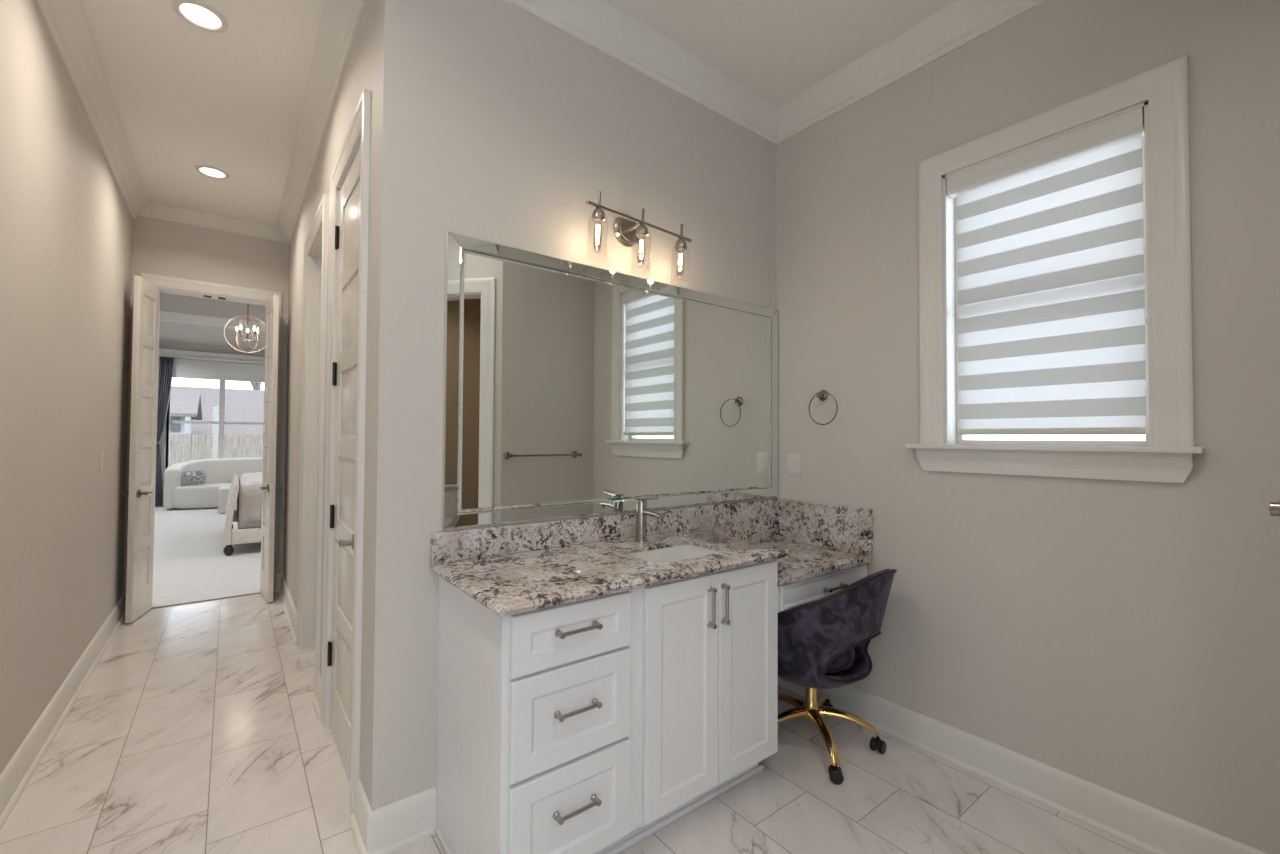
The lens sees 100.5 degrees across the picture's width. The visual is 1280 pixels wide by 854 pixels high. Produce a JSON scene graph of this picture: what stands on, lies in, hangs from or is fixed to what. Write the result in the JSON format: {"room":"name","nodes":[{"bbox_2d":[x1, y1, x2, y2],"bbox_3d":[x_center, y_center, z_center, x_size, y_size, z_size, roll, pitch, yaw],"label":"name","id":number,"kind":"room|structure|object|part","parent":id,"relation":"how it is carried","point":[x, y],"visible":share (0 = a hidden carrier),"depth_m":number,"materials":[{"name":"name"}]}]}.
{"room":"bathroom","nodes":[
{"label":"bathroom","id":0,"kind":"room"},
{"bbox_2d":[0,0,132,774],"bbox_3d":[-2.524,-0.191,2.196,0.120,3.050,4.553,1,-2,-38],"label":"wall","id":1,"kind":"structure","parent":0,"point":[66,222],"depth_m":2.26,"materials":[{"name":"beige paint"}]},
{"bbox_2d":[0,595,124,830],"bbox_3d":[-2.427,1.267,2.151,0.030,0.133,4.463,1,-2,-38],"label":"baseboard","id":2,"kind":"structure","parent":1,"relation":"attached to","point":[20,769],"depth_m":2.29,"materials":[{"name":"white paint"}]},
{"bbox_2d":[34,0,149,218],"bbox_3d":[-2.364,-1.649,2.207,0.098,0.133,4.531,1,-2,-38],"label":"trim","id":3,"kind":"structure","parent":1,"relation":"attached to","point":[66,22],"depth_m":2.58,"materials":[{"name":"white paint"}]},
{"bbox_2d":[99,452,102,471],"bbox_3d":[-3.191,0.206,3.157,0.008,0.116,0.075,1,-2,-38],"label":"switch plate","id":4,"kind":"object","parent":1,"relation":"attached to","point":[101,453],"visible":1,"depth_m":3.14,"materials":[{"name":"white plastic"}]},
{"bbox_2d":[123,215,288,594],"bbox_3d":[-3.027,-0.492,4.611,6.000,3.750,0.120,1,-2,-38],"label":"wall","id":5,"kind":"structure","parent":0,"point":[161,247],"depth_m":4.26,"materials":[{"name":"beige paint"}]},
{"bbox_2d":[121,276,159,622],"bbox_3d":[-3.588,0.151,3.848,0.142,2.405,0.352,1,-1,-26],"label":"door","id":6,"kind":"structure","parent":5,"relation":"in","point":[143,418],"depth_m":3.80,"materials":[{"name":"white paint"}]},
{"bbox_3d":[-3.513,0.468,3.783,0.053,0.062,0.144,1,-1,-26],"label":"lever handle","id":7,"kind":"part","parent":6,"relation":"part of","materials":[{"name":"silver metal"}]},
{"bbox_2d":[124,574,282,608],"bbox_3d":[-3.402,1.306,4.197,0.977,0.133,0.030,1,-2,-38],"label":"baseboard","id":8,"kind":"structure","parent":5,"relation":"attached to","point":[278,576],"depth_m":4.47,"materials":[{"name":"white paint"}]},
{"bbox_2d":[151,592,260,608],"bbox_3d":[-3.410,1.369,4.211,0.678,0.008,0.016,1,-2,-38],"label":"trim","id":9,"kind":"structure","parent":5,"relation":"attached to","point":[258,592],"depth_m":4.19,"materials":[{"name":"beige"}]},
{"bbox_2d":[140,273,281,603],"bbox_3d":[-3.432,0.114,4.275,0.882,2.520,0.143,1,-2,-38],"label":"trim","id":10,"kind":"structure","parent":5,"relation":"attached to","point":[166,284],"depth_m":4.31,"materials":[{"name":"white paint"}]},
{"bbox_2d":[138,201,284,242],"bbox_3d":[-3.370,-1.629,4.238,0.977,0.096,0.083,1,-2,-38],"label":"trim","id":11,"kind":"structure","parent":5,"relation":"attached to","point":[153,209],"depth_m":4.21,"materials":[{"name":"white paint"}]},
{"bbox_2d":[155,340,264,506],"bbox_3d":[-7.683,-0.312,10.665,6.000,3.600,0.235,1,-2,-38],"label":"wall","id":12,"kind":"structure","parent":0,"point":[162,344],"depth_m":10.09,"materials":[{"name":"paint"}]},
{"bbox_2d":[155,357,173,505],"bbox_3d":[-8.709,0.077,9.706,0.288,2.710,0.102,1,-2,-39],"label":"window curtain","id":13,"kind":"object","parent":12,"relation":"hanging from","point":[166,364],"visible":0.8,"depth_m":9.69,"materials":[{"name":"fabric"}]},
{"bbox_2d":[165,380,222,468],"bbox_3d":[-8.438,-0.103,10.097,0.799,2.050,0.090,1,-2,-38],"label":"window","id":14,"kind":"structure","parent":12,"relation":"attached to","point":[219,422],"depth_m":10.24,"materials":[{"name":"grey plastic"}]},
{"bbox_2d":[172,359,264,381],"bbox_3d":[-7.763,-1.075,10.553,2.310,0.350,0.033,1,-2,-38],"label":"roller shade","id":15,"kind":"object","parent":12,"relation":"attached to","point":[182,368],"visible":0.55,"depth_m":10.26,"materials":[{"name":"white fabric"}]},
{"bbox_2d":[221,380,263,458],"bbox_3d":[-7.805,-0.089,10.583,0.799,2.050,0.090,1,-2,-38],"label":"window","id":16,"kind":"structure","parent":12,"relation":"attached to","point":[223,384],"depth_m":10.33,"materials":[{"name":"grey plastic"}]},
{"bbox_2d":[283,0,423,810],"bbox_3d":[-1.875,-0.167,3.152,0.120,3.050,3.588,1,-2,-38],"label":"wall","id":17,"kind":"structure","parent":0,"point":[385,59],"depth_m":1.74,"materials":[{"name":"beige paint"}]},
{"bbox_2d":[259,295,281,601],"bbox_3d":[-2.993,0.164,4.301,0.142,2.405,0.352,1,-2,-44],"label":"door","id":18,"kind":"structure","parent":17,"relation":"in","point":[268,488],"depth_m":4.20,"materials":[{"name":"white paint"}]},
{"bbox_3d":[-2.968,0.480,4.202,0.053,0.062,0.144,1,-2,-44],"label":"lever handle","id":19,"kind":"part","parent":18,"relation":"part of","materials":[{"name":"silver metal"}]},
{"bbox_2d":[278,575,320,721],"bbox_3d":[-2.246,1.296,3.469,0.030,0.133,2.593,1,-2,-38],"label":"baseboard","id":20,"kind":"structure","parent":17,"relation":"attached to","point":[290,611],"depth_m":3.60,"materials":[{"name":"white paint"}]},
{"bbox_2d":[296,194,327,696],"bbox_3d":[-1.810,0.096,3.041,0.143,2.520,0.890,1,-2,-38],"label":"trim","id":21,"kind":"structure","parent":17,"relation":"attached to","point":[316,243],"depth_m":3.29,"materials":[{"name":"white paint"}]},
{"bbox_2d":[276,0,365,247],"bbox_3d":[-1.924,-1.628,3.078,0.098,0.133,3.686,1,-2,-38],"label":"trim","id":22,"kind":"structure","parent":17,"relation":"attached to","point":[340,20],"depth_m":2.64,"materials":[{"name":"white paint"}]},
{"bbox_2d":[327,145,360,781],"bbox_3d":[-1.204,0.128,2.164,0.089,2.408,0.594,1,-2,-38],"label":"door","id":23,"kind":"structure","parent":17,"relation":"in","point":[344,373],"depth_m":2.18,"materials":[{"name":"white paint"}]},
{"bbox_3d":[-1.107,0.429,1.999,0.053,0.062,0.144,1,-2,-38],"label":"lever handle","id":24,"kind":"part","parent":23,"relation":"part of","materials":[{"name":"silver metal"}]},
{"bbox_2d":[320,89,370,814],"bbox_3d":[-1.158,0.081,2.192,0.143,2.520,0.790,1,-2,-38],"label":"trim","id":25,"kind":"structure","parent":17,"relation":"attached to","point":[358,133],"depth_m":1.90,"materials":[{"name":"white paint"}]},
{"bbox_2d":[349,778,436,853],"bbox_3d":[-0.826,1.268,1.781,0.224,0.133,0.235,1,-2,-38],"label":"baseboard","id":26,"kind":"structure","parent":17,"relation":"attached to","point":[389,828],"depth_m":1.70,"materials":[{"name":"white paint"}]},
{"bbox_2d":[81,0,953,349],"bbox_3d":[-2.964,-1.949,4.283,6.350,0.550,15.850,1,-2,-38],"label":"ceiling","id":27,"kind":"structure","parent":0,"point":[187,96],"depth_m":2.52,"materials":[{"name":"white paint"}]},
{"bbox_2d":[172,0,227,32],"bbox_3d":[-1.827,-1.709,2.216,0.180,0.008,0.180,1,-2,-38],"label":"recessed light","id":28,"kind":"object","parent":27,"relation":"in","point":[196,13],"visible":1,"depth_m":2.21,"materials":[{"name":"white plastic"}]},
{"bbox_2d":[195,165,229,178],"bbox_3d":[-2.832,-1.686,3.529,0.180,0.008,0.180,1,-2,-38],"label":"recessed light","id":29,"kind":"object","parent":27,"relation":"in","point":[213,172],"visible":1,"depth_m":3.52,"materials":[{"name":"white plastic"}]},
{"bbox_2d":[160,292,265,330],"bbox_3d":[-6.223,-1.869,8.809,4.600,0.550,0.100,1,-2,-38],"label":"trim","id":30,"kind":"structure","parent":27,"relation":"attached to","point":[164,316],"depth_m":8.37,"materials":[{"name":"white paint"}]},
{"bbox_2d":[0,506,1149,853],"bbox_3d":[-3.013,1.413,4.250,6.350,0.086,15.950,1,-2,-38],"label":"floor","id":31,"kind":"structure","parent":0,"point":[197,729],"depth_m":2.04,"materials":[{"name":"stone"}]},
{"bbox_2d":[163,458,262,508],"bbox_3d":[-7.401,1.023,10.121,2.429,0.850,0.935,1,-2,-38],"label":"curved sofa","id":32,"kind":"object","parent":31,"relation":"on","point":[179,494],"visible":0.42,"depth_m":9.47,"materials":[{"name":"white fabric"}]},
{"bbox_2d":[184,469,205,484],"bbox_3d":[-7.924,0.887,9.485,0.162,0.280,0.330,0,-1,26],"label":"throw pillow","id":33,"kind":"object","parent":32,"relation":"on","point":[191,476],"visible":1,"depth_m":9.43,"materials":[{"name":"fabric"}]},
{"bbox_3d":[-7.363,1.253,10.061,2.156,0.388,0.800,1,-2,-38],"label":"seat","id":34,"kind":"part","parent":32,"relation":"part of","materials":[{"name":"white fabric"}]},
{"bbox_2d":[218,486,236,513],"bbox_3d":[-6.904,1.243,9.177,0.565,0.424,0.500,1,-2,-38],"label":"ottoman","id":35,"kind":"object","parent":31,"relation":"on","point":[223,492],"visible":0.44,"depth_m":8.85,"materials":[{"name":"white fabric"}]},
{"bbox_2d":[223,472,261,555],"bbox_3d":[-4.193,0.704,7.184,2.212,1.444,2.020,1,-2,-38],"label":"upholstered bed","id":36,"kind":"object","parent":31,"relation":"on","point":[247,493],"visible":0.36,"depth_m":5.87,"materials":[{"name":"beige fabric"}]},
{"bbox_3d":[-5.018,0.964,6.545,0.118,0.651,1.980,1,-2,-38],"label":"footboard","id":37,"kind":"part","parent":36,"relation":"part of","materials":[{"name":"beige fabric"}]},
{"bbox_3d":[-4.800,1.240,7.919,2.020,0.160,0.060,1,-2,-38],"label":"rail","id":38,"kind":"part","parent":36,"relation":"part of","materials":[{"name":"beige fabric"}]},
{"bbox_3d":[-3.630,1.213,6.397,2.020,0.160,0.060,1,-2,-38],"label":"rail","id":39,"kind":"part","parent":36,"relation":"part of","materials":[{"name":"beige fabric"}]},
{"bbox_3d":[-4.196,1.022,7.176,1.955,0.420,1.840,1,-2,-38],"label":"mattress","id":40,"kind":"part","parent":36,"relation":"part of","materials":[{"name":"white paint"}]},
{"bbox_2d":[239,472,261,486],"bbox_3d":[-4.380,0.751,7.197,1.650,0.240,1.630,1,-2,-38],"label":"duvet","id":41,"kind":"object","parent":36,"relation":"on","point":[246,479],"depth_m":6.33,"materials":[{"name":"white fabric"}]},
{"bbox_2d":[435,560,777,853],"bbox_3d":[-0.065,0.916,1.896,1.132,0.850,0.577,1,-2,-38],"label":"bathroom vanity","id":42,"kind":"object","parent":31,"relation":"on","point":[594,725],"visible":0.9,"depth_m":1.60,"materials":[{"name":"white paint"}]},
{"bbox_3d":[-0.185,1.074,1.486,0.382,0.278,0.018,1,-2,-38],"label":"drawer","id":43,"kind":"part","parent":42,"relation":"part of","materials":[{"name":"white paint"}]},
{"bbox_3d":[-0.183,0.793,1.492,0.382,0.260,0.018,1,-2,-38],"label":"drawer","id":44,"kind":"part","parent":42,"relation":"part of","materials":[{"name":"white paint"}]},
{"bbox_3d":[-0.182,0.574,1.496,0.382,0.158,0.018,1,-2,-38],"label":"drawer","id":45,"kind":"part","parent":42,"relation":"part of","materials":[{"name":"white paint"}]},
{"bbox_3d":[-0.170,1.054,1.467,0.139,0.019,0.029,1,-2,-38],"label":"handle","id":46,"kind":"part","parent":42,"relation":"part of","materials":[{"name":"silver metal"}]},
{"bbox_3d":[-0.169,0.783,1.473,0.139,0.019,0.029,1,-2,-38],"label":"handle","id":47,"kind":"part","parent":42,"relation":"part of","materials":[{"name":"silver metal"}]},
{"bbox_3d":[-0.168,0.563,1.478,0.139,0.019,0.029,1,-2,-38],"label":"handle","id":48,"kind":"part","parent":42,"relation":"part of","materials":[{"name":"silver metal"}]},
{"bbox_2d":[430,529,791,615],"bbox_3d":[-0.058,0.476,1.907,1.190,0.030,0.580,1,-2,-38],"label":"countertop","id":49,"kind":"structure","parent":42,"relation":"on","point":[518,582],"depth_m":1.72,"materials":[{"name":"multicoloured stone"}]},
{"bbox_2d":[634,496,662,541],"bbox_3d":[0.037,0.373,2.154,0.054,0.186,0.157,1,-2,-38],"label":"faucet","id":50,"kind":"object","parent":49,"relation":"on","point":[642,512],"visible":1,"depth_m":2.17,"materials":[{"name":"silver metal"}]},
{"bbox_3d":[0.028,0.290,2.168,0.044,0.018,0.117,1,-2,-38],"label":"lever","id":51,"kind":"part","parent":50,"relation":"part of","materials":[{"name":"silver metal"}]},
{"bbox_3d":[0.050,0.354,2.138,0.022,0.033,0.115,1,-2,-38],"label":"spout","id":52,"kind":"part","parent":50,"relation":"part of","materials":[{"name":"silver metal"}]},
{"bbox_2d":[626,545,720,562],"bbox_3d":[0.126,0.552,1.980,0.380,0.152,0.259,1,-2,-38],"label":"undermount sink","id":53,"kind":"object","parent":49,"relation":"in","point":[663,555],"visible":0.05,"depth_m":2.11,"materials":[{"name":"white ceramic"}]},
{"bbox_3d":[0.140,0.862,1.739,0.318,0.720,0.018,1,-2,-38],"label":"door","id":54,"kind":"part","parent":42,"relation":"part of","materials":[{"name":"white paint"}]},
{"bbox_3d":[0.244,0.609,1.793,0.019,0.139,0.029,1,-2,-38],"label":"handle","id":55,"kind":"part","parent":42,"relation":"part of","materials":[{"name":"silver metal"}]},
{"bbox_3d":[0.295,0.610,1.833,0.019,0.139,0.029,1,-2,-38],"label":"handle","id":56,"kind":"part","parent":42,"relation":"part of","materials":[{"name":"silver metal"}]},
{"bbox_3d":[0.393,0.868,1.933,0.316,0.720,0.018,1,-2,-38],"label":"door","id":57,"kind":"part","parent":42,"relation":"part of","materials":[{"name":"white paint"}]},
{"bbox_2d":[759,539,871,586],"bbox_3d":[0.631,0.606,2.458,0.686,0.030,0.544,1,-2,-38],"label":"countertop","id":58,"kind":"structure","parent":42,"relation":"on","point":[805,561],"depth_m":2.35,"materials":[{"name":"stone"}]},
{"bbox_2d":[694,518,776,541],"bbox_3d":[0.464,0.537,2.662,0.665,0.114,0.020,1,-2,-38],"label":"backsplash","id":59,"kind":"structure","parent":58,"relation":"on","point":[763,529],"depth_m":2.72,"materials":[{"name":"stone"}]},
{"bbox_2d":[778,564,866,612],"bbox_3d":[0.636,0.679,2.450,0.684,0.114,0.557,1,-2,-38],"label":"drawer unit","id":60,"kind":"object","parent":42,"relation":"attached to","point":[792,595],"visible":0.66,"depth_m":2.21,"materials":[{"name":"white paint"}]},
{"bbox_3d":[0.837,0.685,2.272,0.139,0.019,0.029,1,-2,-38],"label":"handle","id":61,"kind":"part","parent":60,"relation":"part of","materials":[{"name":"silver metal"}]},
{"bbox_2d":[778,569,896,784],"bbox_3d":[0.743,0.962,2.296,0.573,0.783,0.614,1,-2,-38],"label":"swivel chair","id":62,"kind":"object","parent":31,"relation":"on","point":[823,643],"visible":0.8,"depth_m":2.07,"materials":[{"name":"fabric"}]},
{"bbox_3d":[0.648,1.251,2.411,0.054,0.098,0.252,1,-2,-38],"label":"leg","id":63,"kind":"part","parent":62,"relation":"part of","materials":[{"name":"gold metal"}]},
{"bbox_3d":[0.600,1.247,2.245,0.252,0.098,0.054,1,-1,-20],"label":"leg","id":64,"kind":"part","parent":62,"relation":"part of","materials":[{"name":"gold metal"}]},
{"bbox_3d":[0.818,1.252,2.417,0.054,0.098,0.252,-1,-1,34],"label":"leg","id":65,"kind":"part","parent":62,"relation":"part of","materials":[{"name":"gold metal"}]},
{"bbox_3d":[0.742,1.246,2.150,0.054,0.098,0.252,0,-1,-2],"label":"leg","id":66,"kind":"part","parent":62,"relation":"part of","materials":[{"name":"gold metal"}]},
{"bbox_2d":[826,647,854,672],"bbox_3d":[0.738,0.947,2.302,0.356,0.123,0.356,1,-2,-38],"label":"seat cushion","id":67,"kind":"object","parent":62,"relation":"on","point":[846,660],"depth_m":2.15,"materials":[{"name":"fabric"}]},
{"bbox_3d":[0.877,1.248,2.255,0.252,0.098,0.054,0,-1,16],"label":"leg","id":68,"kind":"part","parent":62,"relation":"part of","materials":[{"name":"gold metal"}]},
{"bbox_2d":[412,0,775,794],"bbox_3d":[-0.033,-0.174,2.381,1.862,3.050,0.120,1,-2,-38],"label":"wall","id":69,"kind":"structure","parent":0,"point":[525,121],"depth_m":2.07,"materials":[{"name":"beige paint"}]},
{"bbox_2d":[430,499,776,563],"bbox_3d":[0.017,0.420,2.319,1.796,0.100,0.020,1,-2,-38],"label":"backsplash","id":70,"kind":"structure","parent":69,"relation":"attached to","point":[447,546],"depth_m":2.10,"materials":[{"name":"stone"}]},
{"bbox_2d":[441,231,777,529],"bbox_3d":[0.040,-0.146,2.348,1.778,1.014,0.019,1,-2,-38],"label":"wall mirror","id":71,"kind":"object","parent":69,"relation":"attached to","point":[571,388],"visible":0.98,"depth_m":2.16,"materials":[{"name":"silver mirror"}]},
{"bbox_2d":[586,191,690,265],"bbox_3d":[-0.013,-0.771,2.233,0.544,0.287,0.155,1,-2,-38],"label":"vanity light","id":72,"kind":"object","parent":69,"relation":"attached to","point":[628,230],"visible":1,"depth_m":2.25,"materials":[{"name":"silver metal"}]},
{"bbox_2d":[592,191,604,222],"bbox_3d":[-0.160,-0.860,2.075,0.052,0.118,0.052,5,-4,-37],"label":"socket","id":73,"kind":"object","parent":72,"relation":"attached to","point":[598,215],"depth_m":2.06,"materials":[{"name":"silver metal"}]},
{"bbox_3d":[-0.016,-0.845,2.240,0.020,0.022,0.087,5,-4,-37],"label":"arm","id":74,"kind":"part","parent":72,"relation":"part of","materials":[{"name":"silver metal"}]},
{"bbox_2d":[636,208,647,238],"bbox_3d":[0.011,-0.846,2.205,0.052,0.118,0.052,5,-4,-37],"label":"socket","id":75,"kind":"object","parent":72,"relation":"attached to","point":[641,231],"depth_m":2.19,"materials":[{"name":"silver metal"}]},
{"bbox_2d":[675,224,686,251],"bbox_3d":[0.181,-0.832,2.336,0.052,0.118,0.052,5,-4,-37],"label":"socket","id":76,"kind":"object","parent":72,"relation":"attached to","point":[680,246],"depth_m":2.32,"materials":[{"name":"silver metal"}]},
{"bbox_2d":[505,0,778,143],"bbox_3d":[-0.045,-1.636,2.259,2.080,0.133,0.098,1,-2,-38],"label":"trim","id":77,"kind":"structure","parent":69,"relation":"attached to","point":[601,25],"depth_m":2.35,"materials":[{"name":"white paint"}]},
{"bbox_2d":[775,0,1279,853],"bbox_3d":[2.076,-0.188,1.199,0.238,3.050,4.565,1,-2,-38],"label":"wall","id":78,"kind":"structure","parent":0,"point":[1122,637],"depth_m":1.90,"materials":[{"name":"beige paint"}]},
{"bbox_2d":[787,454,800,475],"bbox_3d":[0.808,0.198,2.797,0.008,0.116,0.082,1,-2,-38],"label":"outlet plate","id":79,"kind":"object","parent":78,"relation":"attached to","point":[793,460],"visible":1,"depth_m":2.79,"materials":[{"name":"white plastic"}]},
{"bbox_2d":[791,457,795,462],"bbox_3d":[0.806,0.174,2.797,0.004,0.032,0.034,1,-2,-38],"label":"receptacle","id":80,"kind":"object","parent":79,"relation":"attached to","point":[793,459],"depth_m":2.79,"materials":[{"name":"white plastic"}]},
{"bbox_2d":[791,466,795,472],"bbox_3d":[0.806,0.222,2.796,0.004,0.032,0.034,1,-2,-38],"label":"receptacle","id":81,"kind":"object","parent":79,"relation":"attached to","point":[793,468],"depth_m":2.79,"materials":[{"name":"white plastic"}]},
{"bbox_2d":[809,390,837,424],"bbox_3d":[0.915,-0.097,2.629,0.054,0.177,0.162,1,-2,-38],"label":"towel ring","id":82,"kind":"object","parent":78,"relation":"attached to","point":[822,395],"visible":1,"depth_m":2.64,"materials":[{"name":"silver metal"}]},
{"bbox_2d":[774,498,872,555],"bbox_3d":[0.898,0.489,2.662,0.020,0.214,0.548,1,-2,-38],"label":"side splash","id":83,"kind":"object","parent":78,"relation":"attached to","point":[836,527],"visible":1,"depth_m":2.62,"materials":[{"name":"stone"}]},
{"bbox_2d":[778,677,1267,853],"bbox_3d":[1.290,1.286,2.120,0.030,0.133,1.865,1,-2,-38],"label":"baseboard","id":84,"kind":"structure","parent":78,"relation":"attached to","point":[1149,829],"depth_m":1.92,"materials":[{"name":"white paint"}]},
{"bbox_2d":[905,55,1204,482],"bbox_3d":[1.486,-0.484,2.008,0.198,1.331,0.883,1,-2,-38],"label":"window","id":85,"kind":"structure","parent":78,"relation":"attached to","point":[1166,454],"depth_m":1.80,"materials":[{"name":"white paint"}]},
{"bbox_2d":[947,107,1146,434],"bbox_3d":[1.488,-0.508,1.988,0.064,1.074,0.611,1,-2,-38],"label":"zebra blind","id":86,"kind":"object","parent":85,"relation":"attached to","point":[1051,279],"visible":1,"depth_m":1.94,"materials":[{"name":"white fabric"}]},
{"bbox_3d":[1.544,-0.489,2.038,0.040,1.115,0.611,1,-2,-38],"label":"sash","id":87,"kind":"part","parent":85,"relation":"part of","materials":[{"name":"white plastic"}]},
{"bbox_3d":[1.447,0.077,1.968,0.108,0.020,0.883,1,-2,-38],"label":"sill","id":88,"kind":"part","parent":85,"relation":"part of","materials":[{"name":"white paint"}]},
{"bbox_3d":[-5.354,-2.214,7.688,6.000,0.100,7.547,1,-2,-38],"label":"ceiling","id":89,"kind":"structure","parent":0,"visible":0},
{"bbox_2d":[224,303,265,352],"bbox_3d":[-5.588,-1.611,7.590,0.534,1.112,0.507,1,-2,-38],"label":"orb chandelier","id":90,"kind":"object","parent":89,"relation":"hanging from","point":[247,316],"visible":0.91,"depth_m":7.54,"materials":[{"name":"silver metal"}]},
{"bbox_2d":[235,316,258,341],"bbox_3d":[-5.596,-1.401,7.595,0.279,0.366,0.268,1,-2,-38],"label":"candle","id":91,"kind":"object","parent":90,"relation":"on","point":[240,327],"depth_m":7.57,"materials":[{"name":"silver metal"}]},
{"bbox_3d":[1.600,-0.192,1.132,0.795,3.050,0.120,1,-2,-38],"label":"wall","id":92,"kind":"structure","parent":0,"visible":0},
{"bbox_2d":[1269,500,1279,515],"bbox_3d":[1.479,0.163,1.170,0.624,0.054,0.098,1,-2,-38],"label":"towel bar","id":93,"kind":"object","parent":92,"relation":"attached to","point":[1274,508],"visible":1,"depth_m":1.02,"materials":[{"name":"silver metal"}]},
{"label":"outside","id":94,"kind":"structure","parent":0,"visible":0},
{"bbox_3d":[-23.437,2.268,34.546,55.000,0.100,56.600,1,-2,-38],"label":"ground","id":95,"kind":"structure","parent":94,"visible":0},
{"bbox_2d":[169,389,201,465],"bbox_3d":[-16.206,0.303,17.433,2.750,3.170,4.000,1,-2,-38],"label":"gabled house","id":96,"kind":"structure","parent":95,"relation":"on","point":[185,404],"depth_m":17.05,"materials":[{"name":"grey"}]},
{"bbox_2d":[170,434,262,465],"bbox_3d":[-11.417,1.061,16.472,14.000,1.664,0.060,1,-2,-38],"label":"wooden fence","id":97,"kind":"object","parent":95,"relation":"on","point":[180,449],"visible":0.08,"depth_m":15.56,"materials":[{"name":"brown wood"}]},
{"bbox_2d":[171,386,263,458],"bbox_3d":[-16.575,0.191,25.098,9.300,3.720,8.600,1,-2,-38],"label":"house","id":98,"kind":"structure","parent":95,"relation":"on","point":[241,405],"depth_m":22.10,"materials":[{"name":"grey"}]},
{"bbox_2d":[250,382,260,389],"bbox_3d":[-23.282,-4.104,30.997,6.471,12.499,8.869,0,-1,32],"label":"bare tree","id":99,"kind":"object","parent":95,"relation":"on","point":[256,385],"visible":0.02,"depth_m":30.80,"materials":[{"name":"grey plant"}]}
]}

